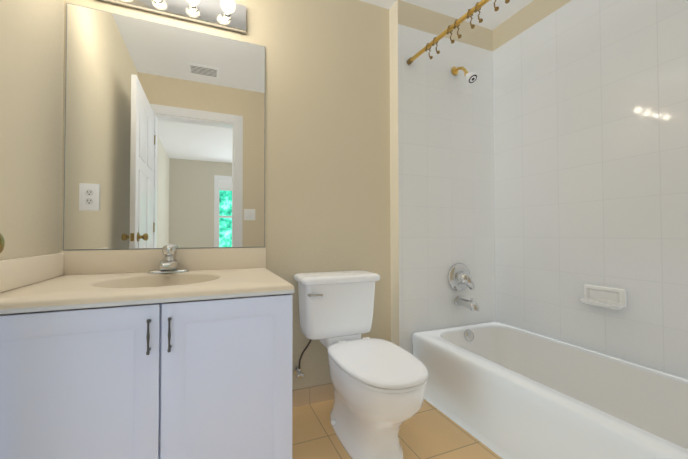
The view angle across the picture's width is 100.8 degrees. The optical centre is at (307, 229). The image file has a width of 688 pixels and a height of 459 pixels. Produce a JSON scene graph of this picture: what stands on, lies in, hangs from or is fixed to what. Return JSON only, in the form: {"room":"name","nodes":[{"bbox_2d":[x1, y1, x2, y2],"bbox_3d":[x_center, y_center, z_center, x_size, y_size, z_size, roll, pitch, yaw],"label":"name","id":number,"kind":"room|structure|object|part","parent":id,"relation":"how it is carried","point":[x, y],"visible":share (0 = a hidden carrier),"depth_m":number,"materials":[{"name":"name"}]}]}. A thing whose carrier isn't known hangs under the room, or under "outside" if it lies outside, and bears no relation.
{"room":"bathroom","nodes":[
{"label":"bathroom","id":0,"kind":"room"},
{"bbox_2d":[0,233,4,253],"bbox_3d":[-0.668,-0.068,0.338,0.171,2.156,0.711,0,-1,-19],"label":"door knob","id":1,"kind":"object","parent":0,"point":[2,242],"depth_m":0.63,"materials":[{"name":"gold metal"}]},
{"bbox_2d":[0,0,64,260],"bbox_3d":[-0.965,-0.248,0.621,0.120,2.549,1.430,0,-1,-19],"label":"wall","id":2,"kind":"structure","parent":0,"point":[31,81],"depth_m":1.09,"materials":[{"name":"beige paint"}]},
{"bbox_2d":[61,0,390,389],"bbox_3d":[-0.370,-0.231,1.648,1.920,2.549,0.120,0,-1,-19],"label":"wall","id":3,"kind":"structure","parent":0,"point":[327,135],"depth_m":1.75,"materials":[{"name":"beige paint"}]},
{"bbox_2d":[79,183,99,210],"bbox_3d":[-1.035,-0.154,1.339,0.080,0.128,0.007,0,-1,-19],"label":"electrical outlet","id":4,"kind":"object","parent":3,"relation":"attached to","point":[89,197],"visible":1,"depth_m":1.34,"materials":[{"name":"white plastic"}]},
{"bbox_2d":[63,3,264,249],"bbox_3d":[-0.690,-0.482,1.472,0.938,1.160,0.006,0,-1,-19],"label":"mirror","id":5,"kind":"object","parent":3,"relation":"attached to","point":[164,143],"visible":0.91,"depth_m":1.45,"materials":[{"name":"grey mirror"}]},
{"bbox_2d":[100,0,245,33],"bbox_3d":[-0.667,-1.182,1.414,0.720,0.142,0.153,0,-1,-19],"label":"sconce","id":6,"kind":"object","parent":3,"relation":"attached to","point":[210,13],"depth_m":1.49,"materials":[{"name":"silver metal"}]},
{"bbox_3d":[-0.582,-1.176,1.423,0.085,0.076,0.078,-1,-1,35],"label":"vanity light bulb","id":7,"kind":"part","parent":6,"relation":"part of","materials":[{"name":"white glass"}]},
{"bbox_3d":[-0.420,-1.176,1.479,0.085,0.076,0.078,-1,-1,35],"label":"vanity light bulb","id":8,"kind":"part","parent":6,"relation":"part of","materials":[{"name":"white glass"}]},
{"bbox_2d":[292,383,333,407],"bbox_3d":[0.171,0.994,1.706,0.846,0.100,0.088,0,-1,-19],"label":"baseboard","id":9,"kind":"structure","parent":3,"relation":"attached to","point":[312,395],"depth_m":1.69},
{"bbox_2d":[292,399,501,458],"bbox_3d":[0.342,1.084,1.054,2.888,0.100,1.670,0,-1,-19],"label":"floor","id":10,"kind":"structure","parent":0,"point":[427,430],"depth_m":1.41,"materials":[{"name":"tile"}]},
{"bbox_2d":[0,293,291,458],"bbox_3d":[-0.593,0.639,1.167,0.944,0.793,0.612,0,-1,-19],"label":"bathroom vanity","id":11,"kind":"object","parent":10,"relation":"on","point":[204,379],"visible":0.96,"depth_m":0.90,"materials":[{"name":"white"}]},
{"bbox_2d":[0,245,293,313],"bbox_3d":[-0.595,0.202,1.185,0.950,0.261,0.589,0,-1,-19],"label":"countertop","id":12,"kind":"structure","parent":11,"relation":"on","point":[63,280],"depth_m":1.17,"materials":[{"name":"stone"}]},
{"bbox_2d":[294,270,427,458],"bbox_3d":[0.249,0.646,1.426,0.489,0.788,0.676,0,-1,-19],"label":"toilet","id":13,"kind":"object","parent":10,"relation":"on","point":[379,385],"visible":1,"depth_m":1.35,"materials":[{"name":"white ceramic"}]},
{"bbox_2d":[412,321,687,458],"bbox_3d":[1.249,0.848,1.327,0.755,0.380,1.337,0,-1,-19],"label":"bathtub","id":14,"kind":"object","parent":10,"relation":"on","point":[503,391],"visible":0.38,"depth_m":1.34,"materials":[{"name":"white ceramic"}]},
{"bbox_2d":[389,0,495,354],"bbox_3d":[1.008,-0.224,2.081,0.968,2.549,0.209,0,-1,-19],"label":"wall","id":15,"kind":"structure","parent":0,"point":[441,174],"depth_m":1.93,"materials":[{"name":"tile"}]},
{"bbox_2d":[448,263,474,290],"bbox_3d":[1.072,0.332,1.931,0.196,0.196,0.097,0,-1,-19],"label":"tub valve","id":16,"kind":"object","parent":15,"relation":"attached to","point":[459,277],"visible":1,"depth_m":1.94,"materials":[{"name":"silver metal"}]},
{"bbox_2d":[451,66,476,83],"bbox_3d":[1.062,-1.058,1.913,0.064,0.180,0.168,0,-1,-19],"label":"shower head","id":17,"kind":"object","parent":15,"relation":"attached to","point":[471,77],"visible":1,"depth_m":1.88},
{"bbox_2d":[455,296,478,310],"bbox_3d":[1.074,0.494,1.899,0.066,0.081,0.154,0,-1,-19],"label":"tub spout","id":18,"kind":"object","parent":15,"relation":"attached to","point":[471,305],"visible":0.98,"depth_m":1.88,"materials":[{"name":"silver metal"}]},
{"bbox_2d":[360,0,532,29],"bbox_3d":[0.342,-1.565,1.098,2.888,0.100,1.670,0,-1,-19],"label":"ceiling","id":19,"kind":"structure","parent":0,"point":[488,15],"depth_m":1.91,"materials":[{"name":"white paint"}]},
{"bbox_2d":[492,0,687,378],"bbox_3d":[1.683,-0.235,1.433,0.120,2.549,1.461,0,-1,-19],"label":"wall","id":20,"kind":"structure","parent":0,"point":[590,115],"depth_m":1.55,"materials":[{"name":"tile"}]},
{"bbox_2d":[579,284,626,309],"bbox_3d":[1.548,0.357,1.494,0.086,0.108,0.168,0,-1,-19],"label":"soap dish","id":21,"kind":"object","parent":20,"relation":"attached to","point":[607,297],"depth_m":1.49,"materials":[{"name":"white ceramic"}]},
{"bbox_3d":[0.540,-0.253,0.324,2.768,2.549,0.120,0,-1,-19],"label":"wall","id":22,"kind":"structure","parent":0,"visible":0},
{"bbox_2d":[407,0,509,64],"bbox_3d":[0.887,-1.074,1.233,0.063,0.112,1.337,0,-1,-19],"label":"curtain rod","id":23,"kind":"object","parent":22,"relation":"attached to","point":[460,20],"visible":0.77,"depth_m":1.51,"materials":[{"name":"gold metal"}]}
]}

